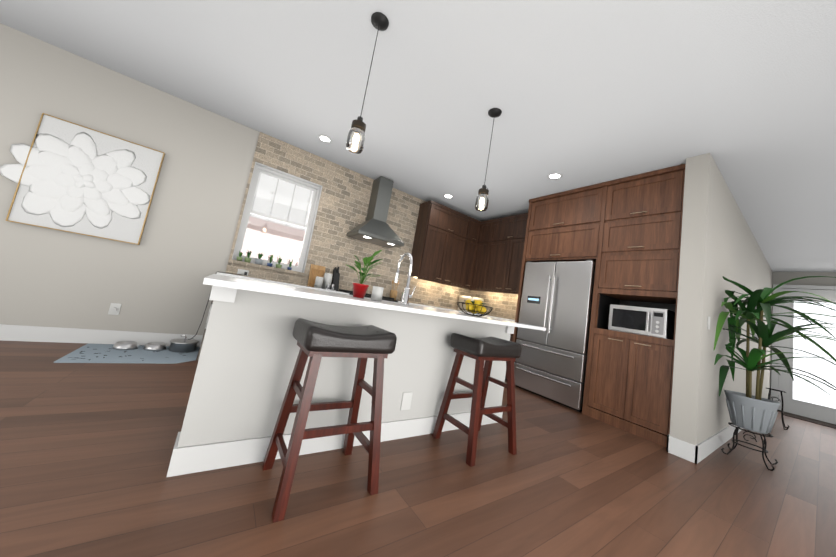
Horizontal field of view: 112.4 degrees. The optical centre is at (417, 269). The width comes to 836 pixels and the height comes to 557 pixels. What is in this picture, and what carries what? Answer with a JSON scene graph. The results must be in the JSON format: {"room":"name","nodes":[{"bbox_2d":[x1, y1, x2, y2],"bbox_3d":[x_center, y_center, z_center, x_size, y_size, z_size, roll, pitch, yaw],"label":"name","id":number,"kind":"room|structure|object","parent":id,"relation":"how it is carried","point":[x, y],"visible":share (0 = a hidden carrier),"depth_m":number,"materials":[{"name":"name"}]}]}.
{"room":"kitchen","nodes":[
{"label":"kitchen","id":0,"kind":"room"},
{"bbox_2d":[0,23,322,334],"bbox_3d":[-2.589,-0.492,3.420,9.390,2.800,0.150,14,-8,-34],"label":"wall","id":1,"kind":"structure","parent":0,"point":[153,281],"depth_m":2.96,"materials":[{"name":"grey paint"}]},
{"bbox_2d":[0,113,164,244],"bbox_3d":[-3.323,-0.881,2.783,1.013,1.056,0.062,14,-8,-34],"label":"canvas art","id":2,"kind":"object","parent":1,"relation":"attached to","point":[68,176],"visible":1,"depth_m":2.77,"materials":[{"name":"white"}]},
{"bbox_2d":[0,324,202,346],"bbox_3d":[-4.484,0.389,2.014,4.795,0.140,0.013,14,-8,-34],"label":"baseboard","id":3,"kind":"structure","parent":1,"relation":"attached to","point":[7,332],"depth_m":2.78,"materials":[{"name":"white paint"}]},
{"bbox_2d":[108,303,121,314],"bbox_3d":[-3.163,0.415,2.914,0.080,0.120,0.029,14,-8,-34],"label":"outlet","id":4,"kind":"object","parent":1,"relation":"attached to","point":[114,308],"visible":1,"depth_m":2.92,"materials":[{"name":"white plastic"}]},
{"bbox_2d":[228,259,306,275],"bbox_3d":[-2.010,-0.016,3.786,0.940,0.040,0.185,14,-8,-34],"label":"window sill","id":5,"kind":"structure","parent":1,"relation":"attached to","point":[264,267],"depth_m":3.68,"materials":[{"name":"brick"}]},
{"bbox_2d":[237,251,242,260],"bbox_3d":[-2.267,-0.172,3.566,0.070,0.131,0.070,14,-8,-34],"label":"potted plant","id":6,"kind":"object","parent":5,"relation":"on","point":[239,258],"visible":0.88,"depth_m":3.55,"materials":[{"name":"green plant"}]},
{"bbox_2d":[244,250,252,262],"bbox_3d":[-2.191,-0.172,3.618,0.080,0.168,0.080,14,-8,-34],"label":"potted plant","id":7,"kind":"object","parent":5,"relation":"on","point":[248,259],"visible":0.88,"depth_m":3.60,"materials":[{"name":"green plant"}]},
{"bbox_2d":[255,252,263,264],"bbox_3d":[-2.086,-0.145,3.690,0.100,0.165,0.100,14,-8,-34],"label":"potted plant","id":8,"kind":"object","parent":5,"relation":"on","point":[259,261],"visible":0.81,"depth_m":3.66,"materials":[{"name":"grey"}]},
{"bbox_2d":[267,255,272,266],"bbox_3d":[-1.981,-0.122,3.763,0.070,0.170,0.070,14,-8,-34],"label":"potted plant","id":9,"kind":"object","parent":5,"relation":"on","point":[270,264],"visible":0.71,"depth_m":3.75,"materials":[{"name":"green plant"}]},
{"bbox_2d":[276,257,282,267],"bbox_3d":[-1.892,-0.103,3.825,0.080,0.176,0.080,14,-8,-34],"label":"potted plant","id":10,"kind":"object","parent":5,"relation":"on","point":[278,265],"visible":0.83,"depth_m":3.81,"materials":[{"name":"green plant"}]},
{"bbox_2d":[232,162,321,272],"bbox_3d":[-1.913,-0.678,3.881,0.876,1.308,0.139,14,-8,-34],"label":"kitchen window","id":11,"kind":"structure","parent":1,"relation":"in","point":[259,168],"depth_m":3.90,"materials":[{"name":"white paint"}]},
{"bbox_2d":[226,132,470,309],"bbox_3d":[-0.590,-0.014,4.699,4.250,2.799,0.014,14,-8,-34],"label":"brick backsplash","id":12,"kind":"structure","parent":0,"point":[343,206],"depth_m":4.32,"materials":[{"name":"brick"}]},
{"bbox_2d":[237,269,248,275],"bbox_3d":[-2.220,0.037,3.550,0.120,0.068,0.024,14,-8,-34],"label":"outlet","id":13,"kind":"object","parent":12,"relation":"attached to","point":[241,272],"visible":1,"depth_m":3.55,"materials":[{"name":"white plastic"}]},
{"bbox_2d":[188,271,245,339],"bbox_3d":[-2.369,0.416,3.327,0.403,0.826,0.174,14,-8,-34],"label":"cord","id":14,"kind":"object","parent":13,"relation":"attached to","point":[207,304],"visible":0.83,"depth_m":3.24,"materials":[{"name":"black plastic"}]},
{"bbox_2d":[346,176,403,247],"bbox_3d":[-0.583,-0.932,4.398,0.764,1.026,0.483,14,-8,-34],"label":"hood chimney","id":15,"kind":"object","parent":12,"relation":"attached to","point":[374,228],"visible":1,"depth_m":4.35,"materials":[{"name":"silver metal"}]},
{"bbox_2d":[411,200,470,287],"bbox_3d":[0.451,-0.434,5.198,1.059,1.336,0.340,14,-8,-34],"label":"upper cabinet","id":16,"kind":"object","parent":12,"relation":"attached to","point":[452,247],"depth_m":4.98,"materials":[{"name":"brown wood"}]},
{"bbox_2d":[459,217,478,287],"bbox_3d":[0.939,-0.319,5.502,0.336,1.336,0.392,14,-8,-34],"label":"upper cabinet","id":17,"kind":"object","parent":12,"relation":"attached to","point":[473,224],"depth_m":5.38,"materials":[{"name":"brown wood"}]},
{"bbox_2d":[0,341,835,556],"bbox_3d":[1.671,1.464,1.408,14.800,0.100,8.600,14,-8,-34],"label":"floor","id":18,"kind":"structure","parent":0,"point":[86,450],"depth_m":1.47,"materials":[{"name":"brown wood"}]},
{"bbox_2d":[54,344,199,363],"bbox_3d":[-2.737,0.831,2.760,0.900,0.008,0.670,14,-8,-34],"label":"mat","id":19,"kind":"object","parent":18,"relation":"on","point":[96,353],"visible":0.83,"depth_m":2.64,"materials":[{"name":"blue"}]},
{"bbox_2d":[112,341,137,349],"bbox_3d":[-2.963,0.770,2.840,0.189,0.055,0.189,14,-8,-34],"label":"bowl","id":20,"kind":"object","parent":19,"relation":"on","point":[125,345],"visible":1,"depth_m":2.80,"materials":[{"name":"silver metal"}]},
{"bbox_2d":[143,342,166,350],"bbox_3d":[-2.781,0.815,2.965,0.189,0.055,0.189,14,-8,-34],"label":"bowl","id":21,"kind":"object","parent":19,"relation":"on","point":[154,346],"visible":1,"depth_m":2.92,"materials":[{"name":"silver metal"}]},
{"bbox_2d":[169,334,198,352],"bbox_3d":[-2.575,0.802,3.083,0.250,0.173,0.250,14,-8,-34],"label":"fountain","id":22,"kind":"object","parent":19,"relation":"on","point":[182,345],"visible":1,"depth_m":3.01,"materials":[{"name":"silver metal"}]},
{"bbox_2d":[197,276,288,359],"bbox_3d":[-2.070,0.559,3.320,0.673,0.885,0.569,14,-8,-34],"label":"base cabinet","id":23,"kind":"object","parent":18,"relation":"on","point":[231,276],"depth_m":2.88,"materials":[{"name":"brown wood"}]},
{"bbox_2d":[217,272,348,294],"bbox_3d":[-1.680,0.189,3.575,1.470,0.025,0.592,14,-8,-34],"label":"countertop","id":24,"kind":"structure","parent":23,"relation":"on","point":[219,273],"depth_m":3.26,"materials":[{"name":"white stone"}]},
{"bbox_2d":[307,264,325,286],"bbox_3d":[-1.456,0.101,4.028,0.210,0.320,0.096,14,-8,-34],"label":"cutting boards","id":25,"kind":"object","parent":24,"relation":"on","point":[316,271],"visible":0.64,"depth_m":4.01,"materials":[{"name":"brown wood"}]},
{"bbox_2d":[314,276,323,288],"bbox_3d":[-1.370,0.180,3.866,0.100,0.156,0.100,14,-8,-34],"label":"canister","id":26,"kind":"object","parent":24,"relation":"on","point":[318,282],"visible":1,"depth_m":3.82,"materials":[{"name":"white ceramic"}]},
{"bbox_2d":[322,273,332,288],"bbox_3d":[-1.292,0.171,3.981,0.116,0.226,0.116,14,-8,-34],"label":"canister","id":27,"kind":"object","parent":24,"relation":"on","point":[327,279],"visible":0.94,"depth_m":3.93,"materials":[{"name":"white ceramic"}]},
{"bbox_2d":[324,283,335,290],"bbox_3d":[-1.206,0.241,3.858,0.140,0.088,0.080,14,-8,-34],"label":"salt","id":28,"kind":"object","parent":24,"relation":"on","point":[328,286],"visible":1,"depth_m":3.84,"materials":[{"name":"silver metal"}]},
{"bbox_2d":[330,267,339,290],"bbox_3d":[-1.210,0.133,4.108,0.090,0.355,0.197,14,-8,-34],"label":"knife block","id":29,"kind":"object","parent":24,"relation":"on","point":[335,277],"visible":0.92,"depth_m":4.08,"materials":[{"name":"black"}]},
{"bbox_2d":[262,318,396,522],"bbox_3d":[-0.434,0.676,1.444,0.471,0.766,0.391,14,-8,-34],"label":"stool","id":30,"kind":"object","parent":18,"relation":"on","point":[316,342],"visible":1,"depth_m":1.39,"materials":[{"name":"brown wood"}]},
{"bbox_2d":[167,286,514,476],"bbox_3d":[-0.342,0.728,2.289,2.350,0.885,0.840,14,-8,-34],"label":"kitchen island","id":31,"kind":"object","parent":18,"relation":"on","point":[249,352],"depth_m":1.55,"materials":[{"name":"white paint"}]},
{"bbox_2d":[203,274,545,329],"bbox_3d":[-0.178,0.282,2.210,2.400,0.025,1.120,14,-8,-34],"label":"island countertop","id":32,"kind":"structure","parent":31,"relation":"on","point":[214,279],"depth_m":1.56,"materials":[{"name":"white stone"}]},
{"bbox_2d":[347,250,381,297],"bbox_3d":[-0.412,0.021,2.046,0.282,0.371,0.213,14,-8,-34],"label":"pot plant","id":33,"kind":"object","parent":32,"relation":"on","point":[359,290],"visible":0.98,"depth_m":2.04,"materials":[{"name":"green plant"}]},
{"bbox_2d":[371,286,383,300],"bbox_3d":[-0.294,0.176,2.020,0.080,0.100,0.080,14,-8,-34],"label":"cup","id":34,"kind":"object","parent":32,"relation":"on","point":[377,294],"visible":0.96,"depth_m":1.99,"materials":[{"name":"white ceramic"}]},
{"bbox_2d":[394,252,415,304],"bbox_3d":[-0.107,0.076,2.401,0.115,0.442,0.252,14,-8,-34],"label":"chrome faucet","id":35,"kind":"object","parent":32,"relation":"on","point":[406,297],"visible":1,"depth_m":2.31,"materials":[{"name":"silver metal"}]},
{"bbox_2d":[457,299,492,316],"bbox_3d":[0.487,0.329,2.414,0.306,0.142,0.306,14,-8,-34],"label":"bowl","id":36,"kind":"object","parent":32,"relation":"on","point":[475,306],"visible":1,"depth_m":2.36,"materials":[{"name":"black metal"}]},
{"bbox_2d":[339,289,397,301],"bbox_3d":[-0.826,0.827,4.125,0.764,0.945,0.632,14,-8,-34],"label":"range","id":37,"kind":"object","parent":18,"relation":"on","point":[369,296],"visible":0.15,"depth_m":4.05,"materials":[{"name":"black metal"}]},
{"bbox_2d":[432,333,521,466],"bbox_3d":[0.467,0.898,2.071,0.471,0.766,0.391,14,-8,-34],"label":"stool","id":38,"kind":"object","parent":18,"relation":"on","point":[489,350],"visible":1,"depth_m":2.02,"materials":[{"name":"brown wood"}]},
{"bbox_2d":[494,317,514,380],"bbox_3d":[1.474,1.285,4.522,0.568,0.885,0.564,14,-8,-34],"label":"base cabinet","id":39,"kind":"object","parent":18,"relation":"on","point":[511,335],"depth_m":4.22,"materials":[{"name":"brown wood"}]},
{"bbox_2d":[398,301,461,311],"bbox_3d":[0.370,0.691,4.989,2.066,0.025,0.592,14,-8,-34],"label":"countertop","id":40,"kind":"structure","parent":39,"relation":"on","point":[398,301],"depth_m":4.50,"materials":[{"name":"white stone"}]},
{"bbox_2d":[390,281,398,299],"bbox_3d":[-0.401,0.349,4.656,0.129,0.318,0.120,14,-8,-34],"label":"utensil crock","id":41,"kind":"object","parent":40,"relation":"on","point":[393,292],"visible":0.71,"depth_m":4.62,"materials":[{"name":"brown wood"}]},
{"bbox_2d":[457,295,483,313],"bbox_3d":[1.030,0.684,5.426,0.330,0.300,0.417,14,-8,-34],"label":"bread box","id":42,"kind":"object","parent":40,"relation":"on","point":[462,298],"visible":0.46,"depth_m":5.35,"materials":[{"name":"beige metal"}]},
{"bbox_2d":[514,260,595,411],"bbox_3d":[1.949,0.821,3.829,0.711,1.795,0.920,14,-8,-34],"label":"refrigerator","id":43,"kind":"object","parent":18,"relation":"on","point":[550,362],"visible":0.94,"depth_m":3.58,"materials":[{"name":"silver metal"}]},
{"bbox_2d":[584,328,674,446],"bbox_3d":[2.433,1.245,3.097,0.623,0.955,0.696,14,-8,-34],"label":"base cabinet","id":44,"kind":"object","parent":18,"relation":"on","point":[630,378],"depth_m":2.89,"materials":[{"name":"brown wood"}]},
{"bbox_2d":[608,304,674,339],"bbox_3d":[2.489,0.582,3.108,0.458,0.293,0.510,14,-8,-34],"label":"microwave oven","id":45,"kind":"object","parent":44,"relation":"in","point":[654,322],"visible":1,"depth_m":2.95,"materials":[{"name":"silver metal"}]},
{"bbox_2d":[721,422,777,470],"bbox_3d":[3.151,1.664,2.659,0.322,0.281,0.320,14,-8,-34],"label":"plant stand","id":46,"kind":"object","parent":18,"relation":"on","point":[763,448],"visible":0.92,"depth_m":2.63,"materials":[{"name":"black metal"}]},
{"bbox_2d":[714,276,835,433],"bbox_3d":[3.421,0.800,2.544,1.424,1.471,0.857,14,-8,-34],"label":"potted plant","id":47,"kind":"object","parent":46,"relation":"on","point":[757,412],"visible":1,"depth_m":2.67,"materials":[{"name":"grey"}]},
{"bbox_2d":[766,388,788,429],"bbox_3d":[5.361,2.079,4.196,0.252,0.530,0.251,14,-8,-34],"label":"plant stand","id":48,"kind":"object","parent":18,"relation":"on","point":[781,410],"visible":0.67,"depth_m":4.15,"materials":[{"name":"black metal"}]},
{"bbox_2d":[783,412,835,428],"bbox_3d":[7.225,2.718,4.814,0.550,0.012,1.140,14,-8,-34],"label":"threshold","id":49,"kind":"object","parent":18,"relation":"on","point":[810,420],"visible":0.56,"depth_m":5.01,"materials":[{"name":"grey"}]},
{"bbox_2d":[0,0,835,271],"bbox_3d":[2.143,-1.379,1.734,14.800,0.100,8.600,14,-8,-34],"label":"ceiling","id":50,"kind":"structure","parent":0,"point":[581,93],"depth_m":2.37,"materials":[{"name":"white paint"}]},
{"bbox_2d":[318,135,331,142],"bbox_3d":[-1.190,-1.666,3.577,0.184,0.004,0.184,14,-8,-34],"label":"recessed light","id":51,"kind":"object","parent":50,"relation":"in","point":[325,138],"visible":1,"depth_m":3.58,"materials":[{"name":"white paint"}]},
{"bbox_2d":[346,12,388,153],"bbox_3d":[-0.339,-1.239,1.868,0.124,0.949,0.124,14,-8,-34],"label":"pendant light","id":52,"kind":"object","parent":50,"relation":"hanging from","point":[379,21],"visible":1,"depth_m":1.85,"materials":[{"name":"black"}]},
{"bbox_2d":[443,194,453,198],"bbox_3d":[0.518,-1.245,4.779,0.184,0.004,0.184,14,-8,-34],"label":"recessed light","id":53,"kind":"object","parent":50,"relation":"in","point":[448,196],"visible":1,"depth_m":4.77,"materials":[{"name":"white paint"}]},
{"bbox_2d":[475,108,501,210],"bbox_3d":[0.640,-0.998,2.556,0.124,0.949,0.124,14,-8,-34],"label":"pendant light","id":54,"kind":"object","parent":50,"relation":"hanging from","point":[483,191],"visible":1,"depth_m":2.54,"materials":[{"name":"black"}]},
{"bbox_2d":[547,173,562,179],"bbox_3d":[1.741,-1.182,3.558,0.184,0.004,0.184,14,-8,-34],"label":"recessed light","id":55,"kind":"object","parent":50,"relation":"in","point":[553,176],"visible":1,"depth_m":3.56,"materials":[{"name":"white paint"}]},
{"bbox_2d":[470,291,517,319],"bbox_3d":[1.579,0.405,5.210,0.014,2.799,1.604,14,-8,-34],"label":"stone wall","id":56,"kind":"structure","parent":0,"point":[503,305],"depth_m":5.19,"materials":[{"name":"tile"}]},
{"bbox_2d":[471,219,494,290],"bbox_3d":[1.347,-0.261,5.414,0.392,1.336,0.361,14,-8,-34],"label":"upper cabinet","id":57,"kind":"object","parent":56,"relation":"attached to","point":[483,253],"depth_m":5.33,"materials":[{"name":"brown wood"}]},
{"bbox_2d":[483,213,527,293],"bbox_3d":[1.696,-0.256,4.953,0.340,1.336,1.022,14,-8,-34],"label":"upper cabinet","id":58,"kind":"object","parent":56,"relation":"attached to","point":[504,267],"depth_m":4.87,"materials":[{"name":"brown wood"}]},
{"bbox_2d":[524,183,607,267],"bbox_3d":[2.221,-0.546,4.041,0.623,0.970,0.990,14,-8,-34],"label":"upper cabinet","id":59,"kind":"object","parent":56,"relation":"attached to","point":[568,226],"depth_m":3.80,"materials":[{"name":"brown wood"}]},
{"bbox_2d":[670,153,772,444],"bbox_3d":[4.895,0.842,4.227,5.905,2.800,0.170,14,-8,-34],"label":"wall","id":60,"kind":"structure","parent":0,"point":[718,241],"depth_m":2.70,"materials":[{"name":"grey paint"}]},
{"bbox_2d":[596,164,685,307],"bbox_3d":[2.698,-0.340,3.276,0.623,1.390,0.690,14,-8,-34],"label":"upper cabinet","id":61,"kind":"object","parent":60,"relation":"attached to","point":[624,234],"depth_m":3.08,"materials":[{"name":"brown wood"}]},
{"bbox_2d":[707,316,709,329],"bbox_3d":[2.728,0.503,2.624,0.080,0.120,0.006,14,-8,-34],"label":"light switch","id":62,"kind":"object","parent":60,"relation":"attached to","point":[708,323],"visible":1,"depth_m":2.60,"materials":[{"name":"white plastic"}]},
{"bbox_2d":[693,424,742,463],"bbox_3d":[4.725,2.145,3.998,5.919,0.140,0.013,14,-8,-34],"label":"baseboard","id":63,"kind":"structure","parent":60,"relation":"attached to","point":[697,453],"depth_m":2.66,"materials":[{"name":"white paint"}]},
{"bbox_2d":[770,272,835,424],"bbox_3d":[7.844,1.441,5.179,0.150,2.800,2.200,14,-8,-34],"label":"wall","id":64,"kind":"structure","parent":0,"point":[780,277],"depth_m":5.62,"materials":[{"name":"grey paint"}]},
{"bbox_2d":[771,284,835,423],"bbox_3d":[7.674,1.553,5.157,0.100,2.520,1.425,14,-8,-34],"label":"entry door","id":65,"kind":"structure","parent":64,"relation":"in","point":[803,397],"depth_m":5.39,"materials":[{"name":"white paint"}]},
{"label":"outside","id":66,"kind":"structure","parent":0,"visible":0},
{"bbox_2d":[237,173,313,265],"bbox_3d":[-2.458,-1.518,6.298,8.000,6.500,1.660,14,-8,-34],"label":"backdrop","id":67,"kind":"structure","parent":66,"point":[268,248],"depth_m":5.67,"materials":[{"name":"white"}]}
]}

